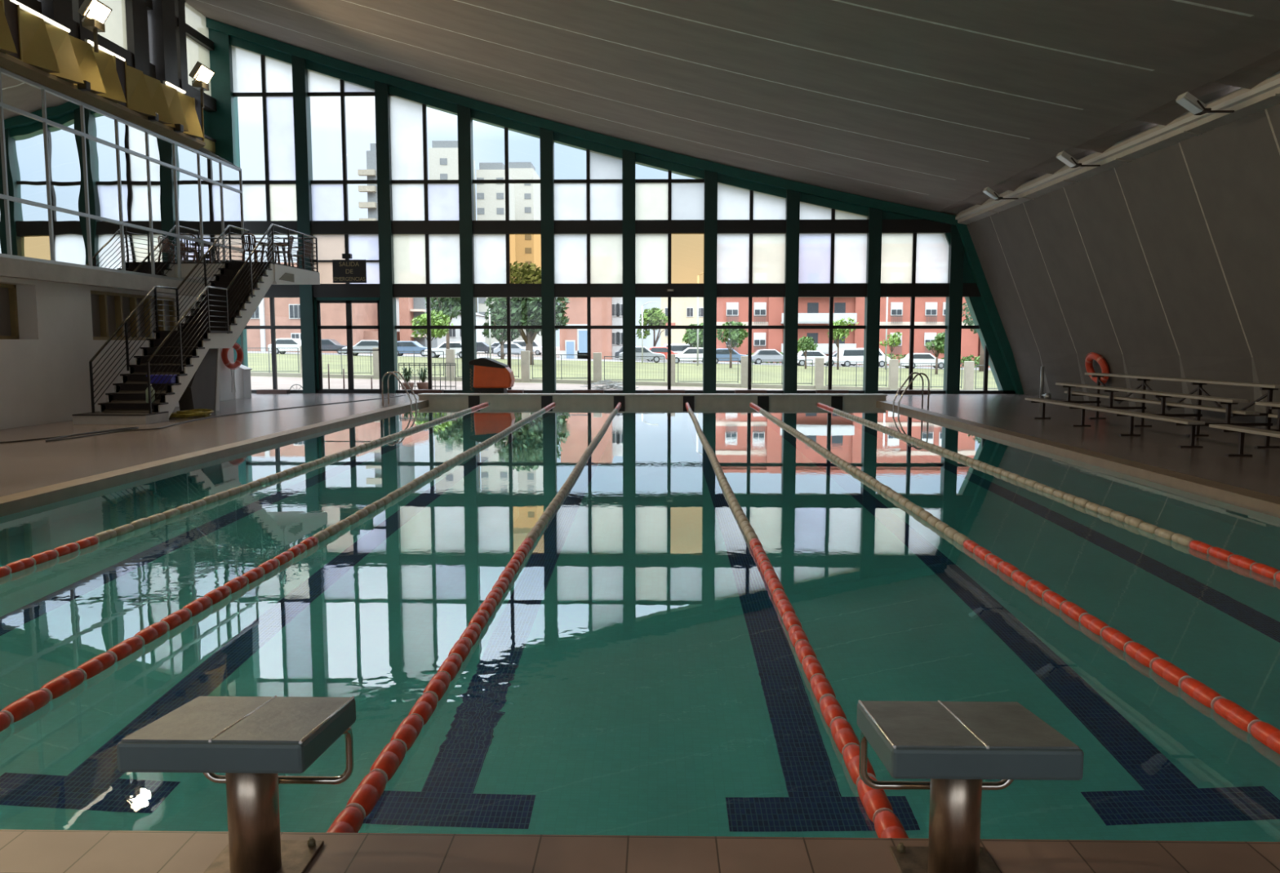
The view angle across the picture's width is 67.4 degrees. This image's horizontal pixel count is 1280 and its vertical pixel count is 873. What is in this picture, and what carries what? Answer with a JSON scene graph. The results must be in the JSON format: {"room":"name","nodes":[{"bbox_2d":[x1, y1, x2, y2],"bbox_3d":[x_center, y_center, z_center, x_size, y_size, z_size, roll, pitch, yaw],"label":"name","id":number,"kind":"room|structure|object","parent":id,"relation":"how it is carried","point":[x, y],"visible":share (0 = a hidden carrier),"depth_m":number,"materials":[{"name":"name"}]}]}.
{"room":"indoor swimming pool","nodes":[
{"label":"indoor swimming pool","id":0,"kind":"room"},
{"bbox_2d":[0,276,235,429],"bbox_3d":[-12.468,-0.774,9.610,0.600,2.900,36.800,0,5,1],"label":"wall","id":1,"kind":"structure","parent":0,"point":[45,373],"depth_m":19.71,"materials":[{"name":"white paint"}]},
{"bbox_2d":[0,283,19,339],"bbox_3d":[-12.508,-2.255,16.853,0.240,1.080,4.500,0,5,1],"label":"window","id":2,"kind":"structure","parent":1,"relation":"in","point":[9,325],"depth_m":18.96,"materials":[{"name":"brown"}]},
{"bbox_2d":[0,253,209,296],"bbox_3d":[-14.120,-2.424,9.894,4.380,0.410,37.620,0,5,1],"label":"trim","id":3,"kind":"structure","parent":1,"relation":"attached to","point":[11,265],"depth_m":20.42,"materials":[{"name":"silver metal"}]},
{"bbox_2d":[90,289,175,340],"bbox_3d":[-12.229,-2.827,22.796,0.570,1.080,3.750,0,5,1],"label":"window","id":4,"kind":"structure","parent":1,"relation":"in","point":[109,310],"depth_m":22.48,"materials":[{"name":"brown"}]},
{"bbox_2d":[221,342,243,391],"bbox_3d":[-11.645,-1.992,27.418,0.214,1.454,0.807,2,6,19],"label":"lifebuoy","id":5,"kind":"object","parent":1,"relation":"attached to","point":[237,348],"visible":0.87,"depth_m":27.41,"materials":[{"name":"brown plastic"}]},
{"bbox_2d":[202,137,215,154],"bbox_3d":[-14.056,-6.962,10.753,0.160,1.200,40.200,0,5,1],"label":"wall","id":6,"kind":"structure","parent":0,"point":[210,146],"depth_m":30.37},
{"bbox_2d":[0,51,205,150],"bbox_3d":[-12.956,-6.552,8.108,2.160,1.230,34.900,0,5,1],"label":"trim","id":7,"kind":"structure","parent":6,"relation":"attached to","point":[11,64],"depth_m":20.53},
{"bbox_2d":[0,0,204,142],"bbox_3d":[-11.808,-7.084,12.692,0.440,1.070,25.610,0,5,1],"label":"acoustic panel","id":8,"kind":"object","parent":7,"relation":"on","point":[25,37],"visible":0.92,"depth_m":20.38,"materials":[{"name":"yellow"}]},
{"bbox_2d":[9,0,70,32],"bbox_3d":[-11.806,-8.269,18.898,0.125,0.100,1.750,0,5,1],"label":"strip light","id":9,"kind":"object","parent":8,"relation":"attached to","point":[22,6],"visible":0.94,"depth_m":18.85,"materials":[{"name":"grey plastic"}]},
{"bbox_2d":[77,0,112,52],"bbox_3d":[-11.596,-8.757,20.444,0.394,1.115,0.598,1,6,13],"label":"floodlight","id":10,"kind":"object","parent":8,"relation":"attached to","point":[96,13],"visible":1,"depth_m":20.35,"materials":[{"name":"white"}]},
{"bbox_2d":[188,61,214,107],"bbox_3d":[-11.505,-9.216,25.221,0.394,1.115,0.598,1,6,13],"label":"floodlight","id":11,"kind":"object","parent":8,"relation":"attached to","point":[200,73],"visible":1,"depth_m":25.10,"materials":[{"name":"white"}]},
{"bbox_2d":[15,0,216,142],"bbox_3d":[-13.944,-9.335,8.261,0.470,4.400,45.000,0,5,1],"label":"window","id":12,"kind":"structure","parent":6,"relation":"in","point":[164,40],"depth_m":26.86,"materials":[{"name":"glass"}]},
{"bbox_2d":[0,67,244,281],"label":"window","id":13,"kind":"structure","parent":6,"relation":"in","point":[82,183],"depth_m":21.32,"materials":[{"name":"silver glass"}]},
{"bbox_2d":[0,392,1279,872],"bbox_3d":[-0.780,0.638,11.632,28.000,0.300,41.000,0,5,1],"label":"floor","id":14,"kind":"structure","parent":0,"point":[33,472],"depth_m":10.04,"materials":[{"name":"tile"}]},
{"bbox_2d":[169,408,213,417],"bbox_3d":[-9.918,-0.503,21.144,0.925,0.156,1.164,0,5,1],"label":"garden hose","id":15,"kind":"object","parent":14,"relation":"on","point":[192,412],"visible":0.95,"depth_m":20.85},
{"bbox_2d":[71,223,319,423],"bbox_3d":[-10.822,-3.131,24.162,2.030,4.804,10.320,0,5,1],"label":"staircase","id":16,"kind":"structure","parent":14,"relation":"on","point":[192,352],"depth_m":22.14,"materials":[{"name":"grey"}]},
{"bbox_2d":[146,374,177,383],"bbox_3d":[-10.230,-1.226,20.536,0.540,0.180,0.260,0,5,1],"label":"storage box","id":17,"kind":"object","parent":16,"relation":"on","point":[172,380],"visible":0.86,"depth_m":20.43,"materials":[{"name":"blue"}]},
{"bbox_2d":[240,232,269,261],"bbox_3d":[-10.837,-5.238,27.012,0.584,0.901,0.586,2,6,21],"label":"plastic chair","id":18,"kind":"object","parent":16,"relation":"on","point":[253,244],"visible":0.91,"depth_m":26.82,"materials":[{"name":"brown"}]},
{"bbox_2d":[270,235,293,266],"bbox_3d":[-10.171,-5.268,27.324,0.586,0.901,0.584,-1,6,-9],"label":"plastic chair","id":19,"kind":"object","parent":16,"relation":"on","point":[291,238],"visible":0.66,"depth_m":27.37,"materials":[{"name":"brown"}]},
{"bbox_2d":[288,240,314,271],"bbox_3d":[-10.087,-5.387,28.559,0.586,0.901,0.584,1,6,11],"label":"plastic chair","id":20,"kind":"object","parent":16,"relation":"on","point":[305,242],"visible":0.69,"depth_m":28.57,"materials":[{"name":"brown plastic"}]},
{"bbox_2d":[0,394,404,443],"bbox_3d":[-8.774,-0.530,22.078,1.609,0.022,16.056,2,6,16],"label":"gutter","id":21,"kind":"object","parent":14,"relation":"on","point":[129,428],"visible":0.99,"depth_m":17.78,"materials":[{"name":"black plastic"}]},
{"bbox_2d":[116,695,355,872],"bbox_3d":[-1.170,1.067,2.868,0.514,0.526,0.470,0,5,1],"label":"starting block","id":22,"kind":"object","parent":14,"relation":"on","point":[251,740],"visible":1,"depth_m":2.83,"materials":[{"name":"grey plastic"}]},
{"bbox_2d":[234,364,252,398],"bbox_3d":[-11.829,-1.661,28.453,0.472,1.054,0.560,0,5,1],"label":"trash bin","id":23,"kind":"object","parent":14,"relation":"on","point":[242,374],"visible":0.61,"depth_m":28.25,"materials":[{"name":"grey paint"}]},
{"bbox_2d":[381,370,417,408],"bbox_3d":[-6.371,-0.690,25.527,0.811,2.081,0.582,0,5,1],"label":"pool ladder","id":24,"kind":"object","parent":14,"relation":"attached to","point":[390,372],"visible":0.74,"depth_m":25.24,"materials":[{"name":"silver metal"}]},
{"bbox_2d":[468,357,515,392],"bbox_3d":[-4.527,-1.822,29.422,1.296,1.190,0.820,0,5,1],"label":"machine","id":25,"kind":"object","parent":14,"relation":"on","point":[490,375],"visible":0.88,"depth_m":29.06,"materials":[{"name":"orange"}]},
{"bbox_2d":[0,403,1279,841],"bbox_3d":[0.096,0.205,15.617,12.840,0.001,25.050,0,5,1],"label":"pool water","id":26,"kind":"object","parent":14,"relation":"in","point":[639,671],"visible":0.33,"depth_m":5.80,"materials":[{"name":"teal liquid"}]},
{"bbox_2d":[0,401,489,577],"bbox_3d":[-4.549,0.202,15.410,0.110,0.102,24.460,0,5,1],"label":"lane rope","id":27,"kind":"object","parent":26,"relation":"on","point":[24,563],"visible":0.92,"depth_m":9.60,"materials":[{"name":"red"}]},
{"bbox_2d":[0,401,555,731],"bbox_3d":[-2.649,0.206,15.374,0.110,0.102,24.460,0,5,1],"label":"lane rope","id":28,"kind":"object","parent":26,"relation":"on","point":[31,702],"visible":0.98,"depth_m":5.94,"materials":[{"name":"red"}]},
{"bbox_2d":[325,402,621,832],"bbox_3d":[-0.799,0.209,15.339,0.110,0.102,24.460,0,5,1],"label":"lane rope","id":29,"kind":"object","parent":26,"relation":"on","point":[370,789],"visible":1,"depth_m":4.58,"materials":[{"name":"red"}]},
{"bbox_2d":[685,402,908,837],"bbox_3d":[1.100,0.213,15.303,0.110,0.102,24.460,0,5,1],"label":"lane rope","id":30,"kind":"object","parent":26,"relation":"on","point":[877,806],"visible":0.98,"depth_m":4.63,"materials":[{"name":"red"}]},
{"bbox_2d":[749,402,1279,754],"bbox_3d":[2.910,0.216,15.268,0.110,0.102,24.460,0,5,1],"label":"lane rope","id":31,"kind":"object","parent":26,"relation":"on","point":[1266,733],"visible":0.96,"depth_m":5.63,"materials":[{"name":"red"}]},
{"bbox_2d":[815,402,1279,582],"bbox_3d":[4.790,0.220,15.232,0.110,0.102,24.460,0,5,1],"label":"lane rope","id":32,"kind":"object","parent":26,"relation":"on","point":[1264,570],"visible":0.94,"depth_m":9.42,"materials":[{"name":"grey"}]},
{"bbox_2d":[892,372,929,411],"bbox_3d":[6.926,-0.603,24.628,0.811,2.081,0.582,0,5,1],"label":"pool ladder","id":33,"kind":"object","parent":14,"relation":"attached to","point":[917,373],"visible":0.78,"depth_m":24.33,"materials":[{"name":"silver metal"}]},
{"bbox_2d":[856,699,1084,872],"bbox_3d":[0.939,1.071,2.828,0.514,0.526,0.470,0,5,1],"label":"starting block","id":34,"kind":"object","parent":14,"relation":"on","point":[956,745],"visible":1,"depth_m":2.78,"materials":[{"name":"grey plastic"}]},
{"bbox_2d":[1039,366,1051,399],"bbox_3d":[11.843,-1.563,27.986,0.208,0.950,0.445,0,5,1],"label":"drain pipe","id":35,"kind":"object","parent":14,"relation":"on","point":[1047,395],"visible":0.84,"depth_m":28.10,"materials":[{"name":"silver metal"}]},
{"bbox_2d":[1025,372,1279,448],"bbox_3d":[9.160,-0.594,17.753,1.600,0.980,6.500,0,5,1],"label":"bleachers","id":36,"kind":"object","parent":14,"relation":"on","point":[1195,425],"visible":0.97,"depth_m":16.77,"materials":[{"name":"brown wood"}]},
{"bbox_2d":[1208,401,1279,456],"bbox_3d":[9.086,0.077,10.786,1.600,0.980,6.600,0,5,1],"label":"bleachers","id":37,"kind":"object","parent":14,"relation":"on","point":[1273,405],"visible":1,"depth_m":13.72,"materials":[{"name":"brown wood"}]},
{"bbox_3d":[0.096,1.100,15.704,13.240,1.400,25.450,0,5,1],"label":"basin","id":38,"kind":"object","parent":14,"relation":"in","visible":0},
{"bbox_2d":[417,392,887,404],"bbox_3d":[0.330,-0.902,27.815,13.460,0.665,0.610,0,5,1],"label":"bulkhead","id":39,"kind":"object","parent":38,"relation":"on","point":[433,397],"visible":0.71,"depth_m":27.52,"materials":[{"name":"grey paint"}]},
{"bbox_2d":[185,0,1279,215],"bbox_3d":[-2.188,-8.499,10.367,24.400,6.972,41.620,0,5,1],"label":"ceiling","id":40,"kind":"structure","parent":0,"point":[927,104],"depth_m":20.17,"materials":[{"name":"concrete"}]},
{"bbox_2d":[966,102,1279,428],"bbox_3d":[11.188,-2.302,10.607,2.838,5.750,41.420,0,5,1],"label":"wall","id":41,"kind":"structure","parent":0,"point":[1165,262],"depth_m":20.56,"materials":[{"name":"paint"}]},
{"bbox_2d":[231,44,300,389],"bbox_3d":[-12.016,-7.005,31.107,2.005,10.985,0.120,0,5,1],"label":"window","id":42,"kind":"structure","parent":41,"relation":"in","point":[255,74],"depth_m":30.86,"materials":[{"name":"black glass"}]},
{"bbox_2d":[307,69,379,284],"bbox_3d":[-9.502,-8.120,30.951,2.205,7.214,0.120,0,5,1],"label":"window","id":43,"kind":"structure","parent":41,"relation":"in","point":[329,197],"depth_m":31.03,"materials":[{"name":"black glass"}]},
{"bbox_2d":[314,297,382,390],"bbox_3d":[-9.502,-2.980,31.426,2.205,3.110,0.200,0,5,1],"label":"door","id":44,"kind":"structure","parent":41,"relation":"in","point":[348,300],"depth_m":31.36,"materials":[{"name":"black metal"}]},
{"bbox_2d":[332,259,366,283],"bbox_3d":[-9.355,-5.316,30.914,1.080,0.740,0.046,0,5,1],"label":"exit sign","id":45,"kind":"object","parent":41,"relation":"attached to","point":[344,271],"visible":1,"depth_m":30.90,"materials":[{"name":"black"}]},
{"bbox_2d":[389,93,461,389],"bbox_3d":[-6.887,-6.225,31.084,2.205,9.436,0.120,0,5,1],"label":"window","id":46,"kind":"structure","parent":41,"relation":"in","point":[417,258],"depth_m":30.97,"materials":[{"name":"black glass"}]},
{"bbox_2d":[472,127,542,389],"bbox_3d":[-4.273,-5.846,31.070,2.205,8.684,0.120,0,5,1],"label":"window","id":47,"kind":"structure","parent":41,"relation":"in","point":[491,251],"depth_m":31.08,"materials":[{"name":"white glass"}]},
{"bbox_2d":[553,149,622,389],"bbox_3d":[-1.658,-5.485,31.055,2.205,7.969,0.120,0,5,1],"label":"window","id":48,"kind":"structure","parent":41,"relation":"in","point":[588,258],"depth_m":30.95,"materials":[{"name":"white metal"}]},
{"bbox_2d":[205,17,1024,394],"bbox_3d":[-0.617,-7.340,30.816,26.770,11.907,0.680,0,5,1],"label":"trim","id":49,"kind":"structure","parent":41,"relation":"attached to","point":[983,309],"depth_m":30.52,"materials":[{"name":"green metal"}]},
{"bbox_2d":[291,54,964,393],"bbox_3d":[-0.352,-6.806,30.852,21.330,10.837,0.400,0,5,1],"label":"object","id":50,"kind":"structure","parent":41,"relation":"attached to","point":[301,100],"depth_m":30.80,"materials":[{"name":"metal"}]},
{"bbox_2d":[244,218,1015,393],"bbox_3d":[-0.602,-4.176,31.120,26.000,5.550,0.280,0,5,1],"label":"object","id":51,"kind":"structure","parent":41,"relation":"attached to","point":[913,225],"depth_m":30.87,"materials":[{"name":"black metal"}]},
{"bbox_2d":[635,170,704,389],"bbox_3d":[0.956,-5.143,31.038,2.205,7.291,0.120,0,5,1],"label":"window","id":52,"kind":"structure","parent":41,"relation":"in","point":[669,198],"depth_m":30.84,"materials":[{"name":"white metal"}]},
{"bbox_2d":[716,182,786,389],"bbox_3d":[3.571,-4.819,31.019,2.205,6.650,0.120,0,5,1],"label":"window","id":53,"kind":"structure","parent":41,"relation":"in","point":[741,258],"depth_m":30.90,"materials":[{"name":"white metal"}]},
{"bbox_2d":[797,201,867,389],"bbox_3d":[6.185,-4.513,30.998,2.205,6.045,0.120,0,5,1],"label":"window","id":54,"kind":"structure","parent":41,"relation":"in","point":[824,258],"depth_m":30.87,"materials":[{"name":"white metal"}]},
{"bbox_2d":[880,232,948,389],"bbox_3d":[8.800,-4.226,30.975,2.205,5.478,0.120,0,5,1],"label":"window","id":55,"kind":"structure","parent":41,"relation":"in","point":[906,258],"depth_m":30.84,"materials":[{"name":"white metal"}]},
{"bbox_2d":[961,324,988,390],"bbox_3d":[11.040,-3.313,31.020,1.455,3.651,0.120,0,5,1],"label":"window","id":56,"kind":"structure","parent":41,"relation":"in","point":[963,326],"depth_m":31.06,"materials":[{"name":"black metal"}]},
{"bbox_2d":[982,186,1018,199],"bbox_3d":[9.493,-6.382,25.228,0.889,0.312,0.329,0,5,1],"label":"floodlight","id":57,"kind":"object","parent":41,"relation":"attached to","point":[989,192],"visible":1,"depth_m":25.15,"materials":[{"name":"grey metal"}]},
{"bbox_2d":[1056,151,1100,168],"bbox_3d":[9.403,-5.932,20.551,0.889,0.312,0.329,0,5,1],"label":"floodlight","id":58,"kind":"object","parent":41,"relation":"attached to","point":[1063,156],"visible":1,"depth_m":20.48,"materials":[{"name":"grey metal"}]},
{"bbox_2d":[1084,351,1109,384],"bbox_3d":[11.774,-1.751,24.726,0.392,0.837,0.886,-1,6,-9],"label":"lifebuoy","id":59,"kind":"object","parent":41,"relation":"attached to","point":[1098,357],"visible":0.77,"depth_m":24.55,"materials":[{"name":"orange"}]},
{"bbox_2d":[955,71,1279,224],"bbox_3d":[9.825,-4.943,10.228,0.480,0.400,41.120,0,5,1],"label":"trim","id":60,"kind":"structure","parent":41,"relation":"attached to","point":[1245,102],"depth_m":18.72,"materials":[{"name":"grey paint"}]},
{"bbox_2d":[1175,91,1234,115],"bbox_3d":[9.312,-5.472,15.774,0.889,0.312,0.329,0,5,1],"label":"floodlight","id":61,"kind":"object","parent":41,"relation":"attached to","point":[1192,104],"visible":1,"depth_m":15.71,"materials":[{"name":"grey metal"}]},
{"label":"outside","id":62,"kind":"structure","parent":0,"visible":0},
{"bbox_2d":[247,346,997,390],"bbox_3d":[3.356,-15.153,175.272,400.000,9.200,288.100,0,5,1],"label":"ground","id":63,"kind":"structure","parent":62,"point":[647,370],"depth_m":56.58,"materials":[{"name":"green plant"}]},
{"bbox_2d":[267,337,301,354],"bbox_3d":[-31.828,-8.278,88.236,4.198,1.450,1.700,0,5,1],"label":"car","id":64,"kind":"object","parent":63,"relation":"on","point":[282,342],"visible":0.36,"depth_m":87.42,"materials":[{"name":"grey metal"}]},
{"bbox_2d":[246,262,377,353],"bbox_3d":[-37.451,-13.252,104.796,15.750,10.500,10.300,0,5,1],"label":"apartment block","id":65,"kind":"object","parent":63,"relation":"on","point":[287,310],"visible":0.34,"depth_m":100.05,"materials":[{"name":"pink brick"}]},
{"bbox_2d":[321,338,346,354],"bbox_3d":[-30.473,-8.822,94.186,4.198,1.450,1.700,0,5,1],"label":"car","id":66,"kind":"object","parent":63,"relation":"on","point":[326,344],"visible":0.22,"depth_m":93.35,"materials":[{"name":"grey metal"}]},
{"bbox_2d":[342,339,378,355],"bbox_3d":[-25.084,-8.111,88.123,4.198,1.450,1.700,0,5,1],"label":"car","id":67,"kind":"object","parent":63,"relation":"on","point":[363,344],"visible":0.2,"depth_m":87.29,"materials":[{"name":"silver metal"}]},
{"bbox_2d":[357,142,377,220],"bbox_3d":[-51.569,-37.529,194.720,5.833,40.600,15.200,0,5,1],"label":"tower block","id":68,"kind":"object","parent":63,"relation":"on","point":[371,172],"visible":0.17,"depth_m":186.74,"materials":[{"name":"white concrete"}]},
{"bbox_2d":[364,330,399,353],"bbox_3d":[-28.829,-9.862,106.113,3.347,3.500,6.000,0,5,1],"label":"wall","id":69,"kind":"structure","parent":63,"relation":"on","point":[368,335],"depth_m":103.03,"materials":[{"name":"pink brick"}]},
{"bbox_2d":[398,367,417,389],"bbox_3d":[-8.155,-1.982,33.495,0.710,0.847,0.643,-3,6,-31],"label":"potted plant","id":70,"kind":"object","parent":63,"relation":"on","point":[407,375],"visible":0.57,"depth_m":33.41,"materials":[{"name":"green plant"}]},
{"bbox_2d":[396,341,433,355],"bbox_3d":[-21.853,-8.416,92.051,4.198,1.450,1.700,0,5,1],"label":"car","id":71,"kind":"object","parent":63,"relation":"on","point":[402,345],"visible":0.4,"depth_m":91.23,"materials":[{"name":"blue metal"}]},
{"bbox_2d":[399,297,437,347],"bbox_3d":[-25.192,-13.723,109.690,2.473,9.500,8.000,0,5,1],"label":"apartment block","id":72,"kind":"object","parent":63,"relation":"on","point":[410,308],"visible":0.43,"depth_m":106.27,"materials":[{"name":"brick"}]},
{"bbox_2d":[415,367,428,389],"bbox_3d":[-7.651,-1.991,33.662,0.680,0.834,0.659,4,7,33],"label":"potted plant","id":73,"kind":"object","parent":63,"relation":"on","point":[421,385],"visible":0.81,"depth_m":33.57,"materials":[{"name":"green plant"}]},
{"bbox_2d":[398,362,456,389],"bbox_3d":[-7.553,-2.105,34.105,2.037,1.015,0.030,0,5,1],"label":"metal railing","id":74,"kind":"object","parent":63,"relation":"on","point":[403,364],"visible":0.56,"depth_m":34.06,"materials":[{"name":"grey metal"}]},
{"bbox_2d":[410,309,453,341],"bbox_3d":[-13.059,-6.085,60.097,2.846,3.760,2.597,0,5,1],"label":"tree","id":75,"kind":"object","parent":63,"relation":"on","point":[437,321],"visible":0.69,"depth_m":59.58,"materials":[{"name":"green plant"}]},
{"bbox_2d":[424,297,461,349],"bbox_3d":[-16.864,-10.508,85.841,4.471,7.424,5.455,0,5,1],"label":"tree","id":76,"kind":"object","parent":63,"relation":"on","point":[444,304],"visible":0.38,"depth_m":84.70,"materials":[{"name":"green plant"}]},
{"bbox_2d":[423,342,462,357],"bbox_3d":[-17.532,-7.924,87.996,4.198,1.450,1.700,0,5,1],"label":"car","id":77,"kind":"object","parent":63,"relation":"on","point":[456,346],"visible":0.4,"depth_m":87.18,"materials":[{"name":"grey metal"}]},
{"bbox_2d":[428,140,477,312],"bbox_3d":[-39.628,-39.763,204.886,6.833,43.100,14.080,0,5,1],"label":"tower block","id":78,"kind":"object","parent":63,"relation":"on","point":[443,154],"visible":0.17,"depth_m":196.46,"materials":[{"name":"paint"}]},
{"bbox_2d":[437,306,484,351],"bbox_3d":[-26.233,-14.910,135.068,7.642,7.000,9.300,0,5,1],"label":"house","id":79,"kind":"structure","parent":63,"relation":"on","point":[455,335],"depth_m":130.87,"materials":[{"name":"white paint"}]},
{"bbox_2d":[475,162,516,345],"bbox_3d":[-31.228,-38.485,209.872,5.979,39.600,14.080,0,5,1],"label":"tower block","id":80,"kind":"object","parent":63,"relation":"on","point":[491,197],"visible":0.23,"depth_m":202.01,"materials":[{"name":"paint"}]},
{"bbox_2d":[481,306,520,359],"bbox_3d":[-12.652,-9.500,88.145,3.711,5.185,3.771,0,5,1],"label":"tree","id":81,"kind":"object","parent":63,"relation":"on","point":[495,332],"visible":0.41,"depth_m":87.31,"materials":[{"name":"green plant"}]},
{"bbox_2d":[493,342,534,356],"bbox_3d":[-13.351,-9.169,101.863,4.198,1.450,1.700,0,5,1],"label":"car","id":82,"kind":"object","parent":63,"relation":"on","point":[515,347],"visible":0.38,"depth_m":101.06,"materials":[{"name":"silver metal"}]},
{"bbox_2d":[508,161,542,346],"bbox_3d":[-27.661,-42.482,230.520,6.215,43.600,14.080,0,5,1],"label":"tower block","id":83,"kind":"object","parent":63,"relation":"on","point":[527,196],"visible":0.27,"depth_m":223.06,"materials":[{"name":"paint"}]},
{"bbox_2d":[511,340,542,355],"bbox_3d":[-13.775,-10.893,117.782,4.200,1.799,1.700,0,5,1],"label":"car","id":84,"kind":"object","parent":63,"relation":"on","point":[537,347],"visible":0.47,"depth_m":116.94,"materials":[{"name":"grey metal"}]},
{"bbox_2d":[484,261,569,364],"bbox_3d":[-7.953,-8.832,69.412,5.602,7.670,5.517,-5,7,-40],"label":"tree","id":85,"kind":"object","parent":63,"relation":"on","point":[525,311],"visible":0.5,"depth_m":68.36,"materials":[{"name":"green plant"}]},
{"bbox_2d":[559,297,622,359],"bbox_3d":[-4.869,-13.439,106.223,6.680,11.600,14.180,0,5,1],"label":"building","id":86,"kind":"structure","parent":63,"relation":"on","point":[605,311],"depth_m":99.56,"materials":[{"name":"paint"}]},
{"bbox_2d":[580,380,639,390],"bbox_3d":[-0.965,-1.766,33.511,2.276,0.401,0.646,0,5,1],"label":"heap","id":87,"kind":"object","parent":63,"relation":"on","point":[615,385],"visible":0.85,"depth_m":33.42,"materials":[{"name":"white paint"}]},
{"bbox_2d":[247,345,998,390],"bbox_3d":[-0.195,-2.703,39.936,34.057,2.272,0.300,0,5,1],"label":"perimeter fence","id":88,"kind":"object","parent":63,"relation":"on","point":[968,375],"visible":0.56,"depth_m":39.84,"materials":[{"name":"grey"}]},
{"bbox_2d":[618,346,665,362],"bbox_3d":[0.213,-7.486,87.698,4.198,1.450,1.700,0,5,1],"label":"car","id":89,"kind":"object","parent":63,"relation":"on","point":[646,352],"visible":0.58,"depth_m":86.86,"materials":[{"name":"silver metal"}]},
{"bbox_2d":[635,306,667,346],"bbox_3d":[1.376,-11.228,105.574,3.739,5.922,3.904,0,5,1],"label":"tree","id":90,"kind":"object","parent":63,"relation":"on","point":[654,316],"visible":0.91,"depth_m":104.80,"materials":[{"name":"green plant"}]},
{"bbox_2d":[660,297,703,346],"bbox_3d":[8.259,-19.402,168.690,9.212,9.500,10.200,0,5,1],"label":"apartment block","id":91,"kind":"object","parent":63,"relation":"on","point":[683,309],"visible":0.36,"depth_m":163.63,"materials":[{"name":"beige paint"}]},
{"bbox_2d":[675,347,702,363],"bbox_3d":[4.610,-7.377,87.624,4.198,1.450,1.700,0,5,1],"label":"car","id":92,"kind":"object","parent":63,"relation":"on","point":[688,352],"visible":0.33,"depth_m":86.80,"materials":[{"name":"grey metal"}]},
{"bbox_2d":[681,322,702,362],"bbox_3d":[5.639,-9.270,95.332,3.067,4.173,3.550,0,5,1],"label":"tree","id":93,"kind":"object","parent":63,"relation":"on","point":[690,338],"visible":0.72,"depth_m":94.36,"materials":[{"name":"green plant"}]},
{"bbox_2d":[715,348,747,363],"bbox_3d":[8.409,-7.572,90.547,4.198,1.450,1.700,0,5,1],"label":"car","id":94,"kind":"object","parent":63,"relation":"on","point":[721,353],"visible":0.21,"depth_m":89.73,"materials":[{"name":"blue metal"}]},
{"bbox_2d":[716,320,747,368],"bbox_3d":[7.062,-6.945,73.459,2.561,3.824,2.681,0,5,1],"label":"tree","id":95,"kind":"object","parent":63,"relation":"on","point":[735,335],"visible":0.85,"depth_m":73.22,"materials":[{"name":"green plant"}]},
{"bbox_2d":[751,349,782,364],"bbox_3d":[12.701,-7.658,92.466,4.198,1.450,1.700,0,5,1],"label":"car","id":96,"kind":"object","parent":63,"relation":"on","point":[759,353],"visible":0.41,"depth_m":91.65,"materials":[{"name":"silver metal"}]},
{"bbox_2d":[797,335,817,368],"bbox_3d":[13.440,-6.676,77.387,1.822,2.828,1.382,0,5,1],"label":"tree","id":97,"kind":"object","parent":63,"relation":"on","point":[805,345],"visible":0.99,"depth_m":77.11,"materials":[{"name":"green plant"}]},
{"bbox_2d":[797,350,836,365],"bbox_3d":[16.340,-7.279,89.419,4.198,1.450,1.700,0,5,1],"label":"car","id":98,"kind":"object","parent":63,"relation":"on","point":[811,354],"visible":0.51,"depth_m":88.60,"materials":[{"name":"grey metal"}]},
{"bbox_2d":[826,316,858,368],"bbox_3d":[16.206,-7.404,77.317,2.073,4.412,2.636,-4,7,-34],"label":"tree","id":99,"kind":"object","parent":63,"relation":"on","point":[840,333],"visible":0.62,"depth_m":76.97,"materials":[{"name":"green plant"}]},
{"bbox_2d":[716,297,978,367],"bbox_3d":[22.444,-14.430,108.684,28.900,13.500,12.450,0,5,1],"label":"apartment block","id":100,"kind":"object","parent":63,"relation":"on","point":[765,310],"visible":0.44,"depth_m":103.78,"materials":[{"name":"pink paint"}]},
{"bbox_2d":[836,347,890,366],"bbox_3d":[21.225,-7.525,91.311,4.800,1.799,1.700,0,5,1],"label":"car","id":101,"kind":"object","parent":63,"relation":"on","point":[846,355],"visible":0.71,"depth_m":90.50,"materials":[{"name":"grey metal"}]},
{"bbox_2d":[879,331,902,359],"bbox_3d":[20.699,-6.977,79.360,1.762,3.388,1.659,0,5,1],"label":"tree","id":102,"kind":"object","parent":63,"relation":"on","point":[894,339],"visible":0.99,"depth_m":79.11,"materials":[{"name":"green plant"}]},
{"bbox_2d":[899,352,943,368],"bbox_3d":[26.463,-7.029,89.249,4.198,1.450,1.700,0,5,1],"label":"car","id":103,"kind":"object","parent":63,"relation":"on","point":[918,357],"visible":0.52,"depth_m":88.44,"materials":[{"name":"grey metal"}]},
{"bbox_2d":[924,331,944,373],"bbox_3d":[21.735,-5.980,69.513,2.315,3.330,2.067,0,5,1],"label":"tree","id":104,"kind":"object","parent":63,"relation":"on","point":[939,343],"visible":0.53,"depth_m":69.07,"materials":[{"name":"green plant"}]},
{"bbox_2d":[961,302,984,371],"bbox_3d":[30.336,-9.659,83.280,5.271,8.381,6.669,0,5,1],"label":"tree","id":105,"kind":"object","parent":63,"relation":"on","point":[971,322],"visible":0.07,"depth_m":83.05,"materials":[{"name":"green plant"}]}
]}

